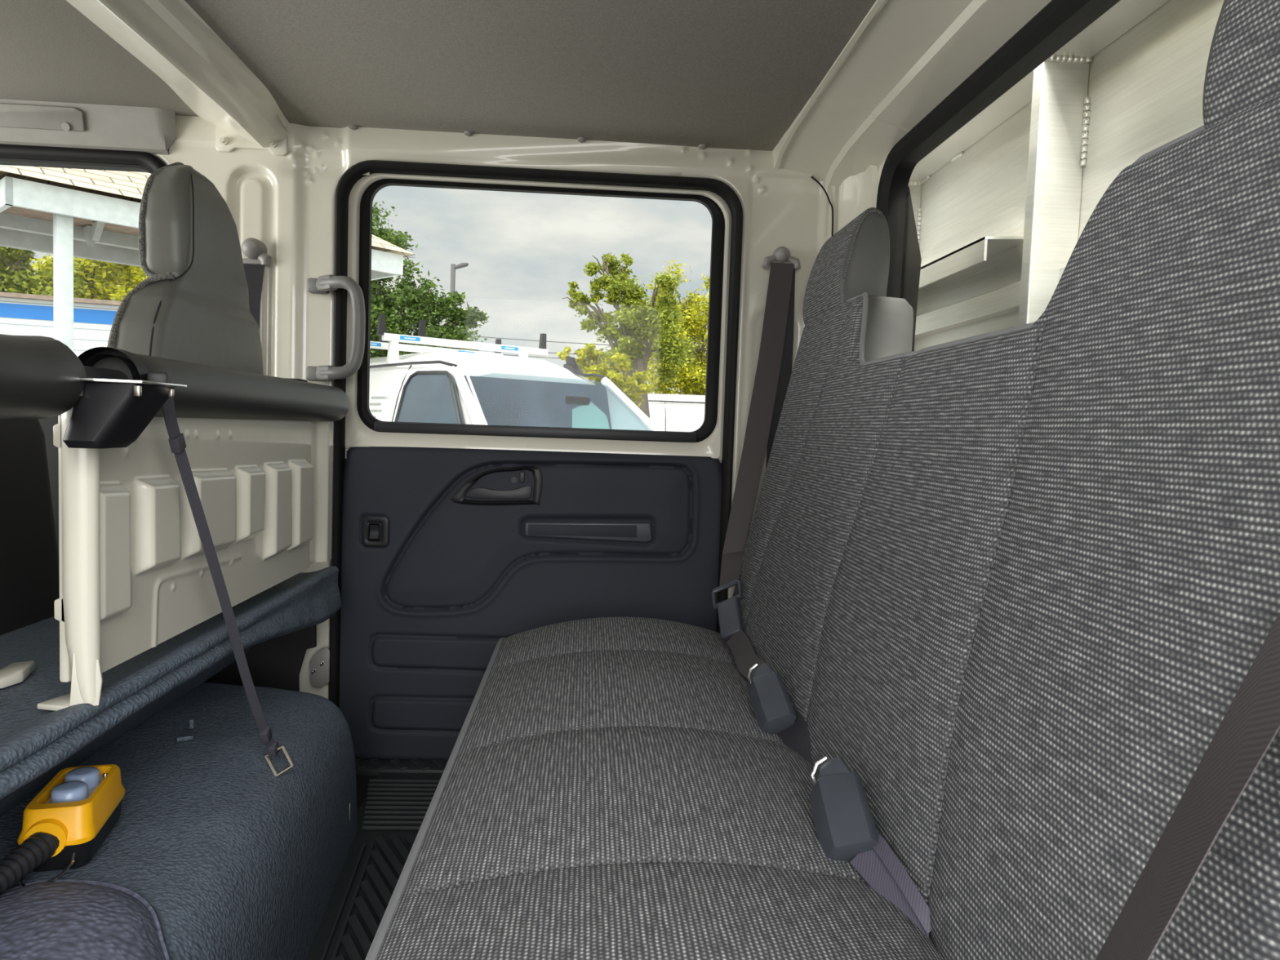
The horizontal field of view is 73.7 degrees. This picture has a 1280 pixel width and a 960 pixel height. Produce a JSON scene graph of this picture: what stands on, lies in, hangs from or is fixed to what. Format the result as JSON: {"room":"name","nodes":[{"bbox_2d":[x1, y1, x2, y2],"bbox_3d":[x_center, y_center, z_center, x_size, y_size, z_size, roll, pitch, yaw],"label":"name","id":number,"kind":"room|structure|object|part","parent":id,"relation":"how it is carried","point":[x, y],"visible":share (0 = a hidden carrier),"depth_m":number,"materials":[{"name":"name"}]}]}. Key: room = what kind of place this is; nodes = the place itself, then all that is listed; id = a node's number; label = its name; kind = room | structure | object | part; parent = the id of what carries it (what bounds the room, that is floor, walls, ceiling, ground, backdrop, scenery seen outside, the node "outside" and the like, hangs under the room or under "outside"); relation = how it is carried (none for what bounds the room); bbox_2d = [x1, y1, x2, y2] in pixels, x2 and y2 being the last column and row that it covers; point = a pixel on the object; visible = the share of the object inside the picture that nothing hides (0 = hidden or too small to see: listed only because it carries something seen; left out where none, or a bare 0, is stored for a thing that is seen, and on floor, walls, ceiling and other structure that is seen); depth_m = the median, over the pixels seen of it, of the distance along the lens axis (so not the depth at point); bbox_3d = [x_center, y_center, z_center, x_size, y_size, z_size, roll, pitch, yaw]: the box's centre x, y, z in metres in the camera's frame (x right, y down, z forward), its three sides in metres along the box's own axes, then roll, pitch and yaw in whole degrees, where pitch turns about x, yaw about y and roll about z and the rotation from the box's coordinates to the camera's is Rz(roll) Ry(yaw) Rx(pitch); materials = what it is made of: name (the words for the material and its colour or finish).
{"room":"vehicle interior","nodes":[
{"label":"vehicle interior","id":0,"kind":"room"},
{"bbox_2d":[0,0,198,116],"bbox_3d":[-1.318,-0.719,0.896,1.040,0.025,1.656,2,3,-4],"label":"ceiling","id":1,"kind":"structure","parent":0,"point":[51,51],"depth_m":1.50,"materials":[{"name":"grey fabric"}]},
{"bbox_2d":[355,776,377,808],"bbox_3d":[-0.734,0.691,1.026,2.610,0.048,1.810,2,3,-4],"label":"floor","id":2,"kind":"structure","parent":0,"point":[362,782],"depth_m":1.75,"materials":[{"name":"black rubber"}]},
{"bbox_2d":[0,566,357,959],"bbox_3d":[-0.797,0.438,0.963,0.860,0.460,1.462,2,3,-4],"label":"hump","id":3,"kind":"object","parent":2,"relation":"on","point":[210,853],"visible":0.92,"depth_m":1.05,"materials":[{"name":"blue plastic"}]},
{"bbox_2d":[0,660,35,688],"bbox_3d":[-0.707,0.219,0.963,0.030,0.012,0.076,1,3,-12],"label":"rail","id":4,"kind":"object","parent":3,"relation":"on","point":[13,673],"visible":1,"depth_m":0.95,"materials":[{"name":"white paint"}]},
{"bbox_2d":[0,418,59,635],"bbox_3d":[-0.938,0.089,0.761,0.190,0.305,1.120,2,3,-4],"label":"seat","id":5,"kind":"object","parent":3,"relation":"on","point":[29,574],"visible":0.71,"depth_m":1.24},
{"bbox_2d":[0,764,125,893],"bbox_3d":[-0.620,0.380,0.737,0.096,0.074,0.555,2,3,-2],"label":"remote control","id":6,"kind":"object","parent":3,"relation":"on","point":[65,824],"visible":0.98,"depth_m":0.89,"materials":[{"name":"yellow plastic"}]},
{"bbox_3d":[-0.625,0.347,0.947,0.043,0.003,0.089,1,4,-16],"label":"button plate","id":7,"kind":"part","parent":6,"relation":"part of","materials":[{"name":"plastic"}]},
{"bbox_2d":[37,407,333,711],"bbox_3d":[-0.598,0.052,1.256,0.067,0.306,0.850,2,3,-5],"label":"partition panel","id":8,"kind":"object","parent":3,"relation":"on","point":[135,575],"visible":0.91,"depth_m":1.03,"materials":[{"name":"white paint"}]},
{"bbox_3d":[-0.605,0.040,1.268,0.011,0.283,0.825,2,3,-4],"label":"panel","id":9,"kind":"part","parent":8,"relation":"part of","materials":[{"name":"white paint"}]},
{"bbox_3d":[-0.557,0.073,0.852,0.037,0.297,0.028,2,3,-4],"label":"upright post","id":10,"kind":"part","parent":8,"relation":"part of","materials":[{"name":"white paint"}]},
{"bbox_2d":[0,333,349,421],"bbox_3d":[-0.577,-0.104,0.940,0.110,0.084,1.477,2,3,-4],"label":"grab bar","id":11,"kind":"object","parent":8,"relation":"attached to","point":[40,376],"visible":0.89,"depth_m":0.93,"materials":[{"name":"black plastic"}]},
{"bbox_2d":[62,371,186,448],"bbox_3d":[-0.503,-0.072,0.852,0.073,0.078,0.138,2,3,-4],"label":"bracket","id":12,"kind":"object","parent":11,"relation":"attached to","point":[108,413],"visible":0.94,"depth_m":0.80,"materials":[{"name":"black plastic"}]},
{"bbox_3d":[-0.500,-0.095,0.834,0.071,0.003,0.105,2,3,-4],"label":"steel plate","id":13,"kind":"part","parent":12,"relation":"part of","materials":[{"name":"silver metal"}]},
{"bbox_2d":[162,396,294,776],"bbox_3d":[-0.521,0.163,1.076,0.042,0.529,0.270,3,3,9],"label":"strap","id":14,"kind":"object","parent":11,"relation":"hanging from","point":[176,440],"visible":0.99,"depth_m":1.05,"materials":[{"name":"fabric"}]},
{"bbox_3d":[-0.585,0.041,1.265,0.027,0.283,0.832,2,3,-4],"label":"ribbed panel","id":15,"kind":"part","parent":8,"relation":"part of","materials":[{"name":"white paint"}]},
{"bbox_2d":[106,162,263,374],"bbox_3d":[-0.765,-0.154,1.454,0.148,0.719,0.512,2,3,-4],"label":"passenger seat","id":16,"kind":"object","parent":3,"relation":"on","point":[192,305],"visible":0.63,"depth_m":1.32,"materials":[{"name":"grey leather"}]},
{"bbox_2d":[204,624,316,691],"bbox_3d":[-0.879,0.394,1.781,0.397,0.440,0.008,2,3,-4],"label":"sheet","id":17,"kind":"object","parent":2,"relation":"on","point":[276,662],"visible":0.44,"depth_m":1.78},
{"bbox_2d":[306,757,448,959],"bbox_3d":[-0.295,0.686,0.796,0.556,0.020,2.154,2,3,-4],"label":"rubber floor mat","id":18,"kind":"object","parent":2,"relation":"on","point":[394,807],"visible":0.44,"depth_m":1.46,"materials":[{"name":"black rubber"}]},
{"bbox_2d":[364,0,1279,959],"bbox_3d":[0.117,0.123,1.036,0.686,1.143,1.419,2,3,-4],"label":"seat","id":19,"kind":"object","parent":2,"relation":"on","point":[1021,581],"visible":0.91,"depth_m":0.67,"materials":[{"name":"grey fabric"}]},
{"bbox_2d":[376,616,943,959],"bbox_3d":[0.015,0.365,1.048,0.485,0.141,1.400,2,3,-4],"label":"seat cushion","id":20,"kind":"object","parent":19,"relation":"on","point":[608,788],"depth_m":0.79,"materials":[{"name":"grey fabric"}]},
{"bbox_2d":[711,246,800,681],"bbox_3d":[0.210,-0.088,1.574,0.132,0.798,0.604,3,3,11],"label":"belt","id":21,"kind":"object","parent":19,"relation":"attached to","point":[775,362],"visible":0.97,"depth_m":1.78,"materials":[{"name":"fabric"}]},
{"bbox_2d":[747,662,813,766],"bbox_3d":[0.185,0.304,1.092,0.055,0.096,0.186,1,3,-10],"label":"belt buckle","id":22,"kind":"object","parent":19,"relation":"on","point":[775,713],"visible":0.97,"depth_m":1.10,"materials":[{"name":"plastic"}]},
{"bbox_2d":[808,755,931,937],"bbox_3d":[0.197,0.319,0.761,0.052,0.086,0.182,1,3,-11],"label":"belt buckle","id":23,"kind":"object","parent":19,"relation":"on","point":[846,828],"visible":0.98,"depth_m":0.77,"materials":[{"name":"plastic"}]},
{"bbox_3d":[0.300,0.058,1.036,0.169,0.671,1.370,2,3,-4],"label":"backrest","id":24,"kind":"part","parent":19,"relation":"part of","materials":[{"name":"grey fabric"}]},
{"bbox_2d":[0,115,831,759],"bbox_3d":[-0.727,-0.045,1.841,2.500,1.500,0.098,2,3,-4],"label":"frame","id":25,"kind":"structure","parent":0,"point":[295,203],"depth_m":1.79,"materials":[{"name":"white paint"}]},
{"bbox_2d":[0,157,154,555],"bbox_3d":[-1.414,-0.036,1.796,0.845,1.278,0.044,2,3,-4],"label":"door","id":26,"kind":"structure","parent":25,"relation":"in","point":[47,424],"depth_m":1.78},
{"bbox_2d":[0,98,176,155],"bbox_3d":[-1.363,-0.717,1.699,0.852,0.080,0.043,2,3,-4],"label":"trim","id":27,"kind":"structure","parent":25,"relation":"attached to","point":[153,131],"depth_m":1.71,"materials":[{"name":"grey plastic"}]},
{"bbox_2d":[241,237,271,330],"bbox_3d":[-0.807,-0.222,1.776,0.069,0.555,0.041,2,3,-4],"label":"belt","id":28,"kind":"object","parent":25,"relation":"attached to","point":[254,249],"visible":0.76,"depth_m":1.76,"materials":[{"name":"grey fabric"}]},
{"bbox_2d":[284,377,307,382],"bbox_3d":[-0.713,-0.190,1.751,0.050,0.035,0.050,2,3,-4],"label":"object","id":29,"kind":"object","parent":25,"relation":"attached to","point":[300,380],"visible":0.16,"depth_m":1.73,"materials":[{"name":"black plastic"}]},
{"bbox_2d":[310,647,329,688],"bbox_3d":[-0.681,0.399,1.812,0.041,0.087,0.010,2,3,-4],"label":"bracket","id":30,"kind":"object","parent":25,"relation":"attached to","point":[320,661],"visible":1,"depth_m":1.81,"materials":[{"name":"silver metal"}]},
{"bbox_2d":[306,274,365,381],"bbox_3d":[-0.625,-0.308,1.739,0.162,0.211,0.050,5,4,37],"label":"handle","id":31,"kind":"object","parent":25,"relation":"attached to","point":[322,285],"visible":1,"depth_m":1.70,"materials":[{"name":"grey plastic"}]},
{"bbox_2d":[339,173,731,760],"bbox_3d":[-0.235,-0.002,1.862,0.837,1.280,0.060,2,3,-4],"label":"door","id":32,"kind":"structure","parent":25,"relation":"in","point":[458,540],"depth_m":1.85,"materials":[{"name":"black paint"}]},
{"bbox_2d":[361,515,388,546],"bbox_3d":[-0.567,0.110,1.829,0.055,0.066,0.016,2,3,-4],"label":"switch","id":33,"kind":"object","parent":32,"relation":"attached to","point":[375,529],"depth_m":1.82,"materials":[{"name":"plastic"}]},
{"bbox_3d":[-0.304,0.025,1.837,0.141,0.032,0.011,2,3,-4],"label":"latch lever","id":34,"kind":"part","parent":32,"relation":"part of","materials":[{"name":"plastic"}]},
{"bbox_3d":[-0.245,0.279,1.858,0.835,0.695,0.016,2,3,-4],"label":"trim panel","id":35,"kind":"part","parent":32,"relation":"part of","materials":[{"name":"plastic"}]},
{"bbox_3d":[-0.111,0.111,1.856,0.276,0.043,0.014,2,3,-4],"label":"pull handle","id":36,"kind":"part","parent":32,"relation":"part of","materials":[{"name":"plastic"}]},
{"bbox_2d":[184,0,876,151],"bbox_3d":[-0.169,-0.679,0.977,1.024,0.023,1.672,2,3,-4],"label":"ceiling","id":37,"kind":"structure","parent":0,"point":[733,74],"depth_m":1.41,"materials":[{"name":"grey fabric"}]},
{"bbox_2d":[348,124,358,129],"bbox_3d":[-0.591,-0.726,1.758,0.020,0.008,0.020,2,3,-4],"label":"clip","id":38,"kind":"object","parent":37,"relation":"attached to","point":[352,126],"visible":1,"depth_m":1.75,"materials":[{"name":"grey plastic"}]},
{"bbox_2d":[463,130,473,136],"bbox_3d":[-0.356,-0.719,1.773,0.020,0.008,0.020,2,3,-4],"label":"clip","id":39,"kind":"object","parent":37,"relation":"attached to","point":[468,133],"visible":1,"depth_m":1.77,"materials":[{"name":"grey plastic"}]},
{"bbox_2d":[577,137,586,142],"bbox_3d":[-0.122,-0.712,1.788,0.020,0.008,0.020,2,3,-4],"label":"clip","id":40,"kind":"object","parent":37,"relation":"attached to","point":[581,140],"visible":1,"depth_m":1.78,"materials":[{"name":"grey plastic"}]},
{"bbox_2d":[697,144,707,149],"bbox_3d":[0.133,-0.704,1.804,0.020,0.008,0.020,2,3,-4],"label":"clip","id":41,"kind":"object","parent":37,"relation":"attached to","point":[700,146],"visible":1,"depth_m":1.80,"materials":[{"name":"grey plastic"}]},
{"bbox_2d":[811,164,879,239],"bbox_3d":[0.416,-0.017,1.819,0.139,1.365,0.148,2,3,-4],"label":"pillar","id":42,"kind":"structure","parent":0,"point":[858,193],"depth_m":1.80,"materials":[{"name":"white paint"}]},
{"bbox_2d":[875,0,1120,297],"bbox_3d":[0.514,0.038,1.048,0.048,1.375,1.740,2,3,-4],"label":"window frame","id":43,"kind":"structure","parent":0,"point":[1060,21],"depth_m":1.29,"materials":[{"name":"black rubber"}]},
{"bbox_2d":[900,186,921,351],"bbox_3d":[0.543,-0.331,1.717,0.024,0.493,0.086,5,4,38],"label":"seal","id":44,"kind":"object","parent":43,"relation":"attached to","point":[911,263],"visible":0.4,"depth_m":1.69,"materials":[{"name":"black rubber"}]},
{"bbox_2d":[772,0,1051,187],"bbox_3d":[0.436,-0.616,1.005,0.210,0.120,1.665,2,3,-4],"label":"trim","id":45,"kind":"structure","parent":43,"relation":"attached to","point":[904,58],"depth_m":1.37,"materials":[{"name":"white paint"}]},
{"label":"outside","id":46,"kind":"structure","parent":0,"visible":0},
{"bbox_3d":[-0.980,0.739,15.043,120.000,0.200,150.000,2,3,-4],"label":"ground","id":47,"kind":"structure","parent":46,"visible":0},
{"bbox_2d":[0,246,91,298],"bbox_3d":[-12.590,-2.719,17.256,2.834,5.644,2.120,1,4,-13],"label":"tree","id":48,"kind":"object","parent":47,"relation":"on","point":[17,277],"visible":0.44,"depth_m":16.92,"materials":[{"name":"green plant"}]},
{"bbox_2d":[0,292,121,356],"bbox_3d":[-9.719,-1.184,13.665,4.434,3.190,3.200,1,4,-22],"label":"building","id":49,"kind":"structure","parent":47,"relation":"on","point":[20,314],"depth_m":12.45,"materials":[{"name":"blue paint"}]},
{"bbox_2d":[27,253,147,301],"bbox_3d":[-13.288,-3.265,20.882,3.797,6.250,3.135,4,4,35],"label":"tree","id":50,"kind":"object","parent":47,"relation":"on","point":[100,275],"visible":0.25,"depth_m":20.27,"materials":[{"name":"green plant"}]},
{"bbox_2d":[89,262,145,295],"bbox_3d":[-15.588,-4.506,27.280,4.422,7.799,3.678,1,4,-22],"label":"tree","id":51,"kind":"object","parent":47,"relation":"on","point":[138,268],"visible":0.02,"depth_m":26.19,"materials":[{"name":"green plant"}]},
{"bbox_2d":[0,165,414,351],"bbox_3d":[-3.825,-0.820,7.364,1.760,3.630,3.160,5,5,42],"label":"building","id":52,"kind":"structure","parent":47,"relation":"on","point":[67,214],"depth_m":6.18,"materials":[{"name":"white wood"}]},
{"bbox_3d":[-4.117,-0.444,6.102,0.100,3.010,0.100,5,5,42],"label":"post","id":53,"kind":"part","parent":52,"relation":"part of","materials":[{"name":"white wood"}]},
{"bbox_2d":[369,200,489,358],"bbox_3d":[-4.592,-2.323,15.618,3.470,5.630,2.997,0,4,-26],"label":"tree","id":54,"kind":"object","parent":47,"relation":"on","point":[418,305],"visible":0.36,"depth_m":15.25,"materials":[{"name":"green plant"}]},
{"bbox_2d":[450,262,468,322],"bbox_3d":[-6.308,-3.937,29.506,0.576,7.030,0.250,2,3,-4],"label":"lamp post","id":55,"kind":"object","parent":47,"relation":"on","point":[453,267],"visible":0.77,"depth_m":29.22,"materials":[{"name":"grey metal"}]},
{"bbox_2d":[368,315,662,431],"bbox_3d":[-1.615,-0.243,8.225,2.500,2.530,6.020,-1,4,-39],"label":"cargo van","id":56,"kind":"object","parent":47,"relation":"on","point":[433,384],"visible":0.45,"depth_m":7.42,"materials":[{"name":"white paint"}]},
{"bbox_2d":[564,395,590,405],"bbox_3d":[-0.527,-0.671,7.223,0.240,0.075,0.050,-1,4,-39],"label":"mirror","id":57,"kind":"object","parent":56,"relation":"attached to","point":[569,400],"depth_m":7.20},
{"bbox_2d":[555,342,651,406],"bbox_3d":[-0.563,-0.585,12.475,1.418,2.810,0.858,2,3,-4],"label":"tree","id":58,"kind":"object","parent":47,"relation":"on","point":[618,363],"visible":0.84,"depth_m":12.38,"materials":[{"name":"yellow plant"}]},
{"bbox_2d":[561,252,699,417],"bbox_3d":[-0.095,-1.481,14.075,2.264,4.425,1.429,3,4,16],"label":"tree","id":59,"kind":"object","parent":47,"relation":"on","point":[640,322],"visible":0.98,"depth_m":13.73,"materials":[{"name":"green plant"}]},
{"bbox_2d":[630,393,705,431],"bbox_3d":[2.197,-0.435,16.260,6.138,2.220,2.574,2,3,-4],"label":"cargo van","id":60,"kind":"object","parent":47,"relation":"on","point":[670,412],"visible":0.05,"depth_m":15.08,"materials":[{"name":"white paint"}]},
{"bbox_2d":[642,260,710,395],"bbox_3d":[1.153,-2.366,20.008,3.741,5.565,2.785,1,3,-11],"label":"tree","id":61,"kind":"object","parent":47,"relation":"on","point":[693,380],"visible":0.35,"depth_m":19.61,"materials":[{"name":"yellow plant"}]},
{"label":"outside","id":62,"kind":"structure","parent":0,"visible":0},
{"bbox_2d":[502,354,657,363],"bbox_3d":[-3.396,-4.036,23.833,28.002,1.243,0.019,2,3,-4],"label":"power line","id":63,"kind":"object","parent":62,"point":[503,354],"visible":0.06,"depth_m":23.89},
{"bbox_3d":[-0.649,0.041,0.103,2.440,1.460,0.080,2,3,-4],"label":"wall","id":64,"kind":"structure","parent":0,"visible":0},
{"bbox_2d":[1095,612,1279,959],"bbox_3d":[0.342,-0.027,0.313,0.351,0.739,0.111,4,4,35],"label":"belt","id":65,"kind":"object","parent":64,"relation":"attached to","point":[1251,723],"visible":1,"depth_m":0.39,"materials":[{"name":"grey fabric"}]},
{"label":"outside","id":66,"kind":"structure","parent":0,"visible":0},
{"bbox_2d":[907,0,1224,351],"bbox_3d":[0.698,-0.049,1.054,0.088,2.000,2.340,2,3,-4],"label":"cabinet","id":67,"kind":"object","parent":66,"point":[1002,206],"visible":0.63,"depth_m":1.41,"materials":[{"name":"metal"}]},
{"bbox_3d":[0.621,0.073,2.180,0.080,1.617,0.082,2,3,-4],"label":"frame post","id":68,"kind":"part","parent":67,"relation":"part of","materials":[{"name":"metal"}]},
{"bbox_2d":[918,235,1023,288],"bbox_3d":[0.659,-0.441,1.832,0.080,0.044,0.553,2,3,-4],"label":"shelf","id":69,"kind":"object","parent":67,"relation":"attached to","point":[985,260],"depth_m":1.70,"materials":[{"name":"metal"}]},
{"bbox_3d":[0.730,-0.305,1.039,0.030,0.045,2.158,2,3,-4],"label":"rail","id":70,"kind":"part","parent":67,"relation":"part of","materials":[{"name":"metal"}]},
{"bbox_3d":[0.720,-0.716,1.014,0.080,0.103,2.340,2,3,-4],"label":"rail","id":71,"kind":"part","parent":67,"relation":"part of","materials":[{"name":"metal"}]},
{"bbox_3d":[0.666,0.118,1.453,0.080,1.617,0.030,2,3,-4],"label":"frame post","id":72,"kind":"part","parent":67,"relation":"part of","materials":[{"name":"metal"}]},
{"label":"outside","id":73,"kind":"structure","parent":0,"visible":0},
{"bbox_2d":[413,330,652,346],"bbox_3d":[-3.369,-4.453,23.608,28.002,1.246,0.023,2,3,-4],"label":"power line","id":74,"kind":"object","parent":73,"point":[414,331],"visible":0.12,"depth_m":23.67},
{"bbox_3d":[-0.648,-0.756,0.942,2.500,0.030,1.810,2,3,-4],"label":"roof","id":75,"kind":"structure","parent":0,"visible":0},
{"bbox_2d":[66,0,289,155],"bbox_3d":[-0.754,-0.660,0.938,0.214,0.080,1.642,2,3,-4],"label":"roof beam","id":76,"kind":"structure","parent":75,"relation":"attached to","point":[169,37],"depth_m":1.42,"materials":[{"name":"white paint"}]}
]}

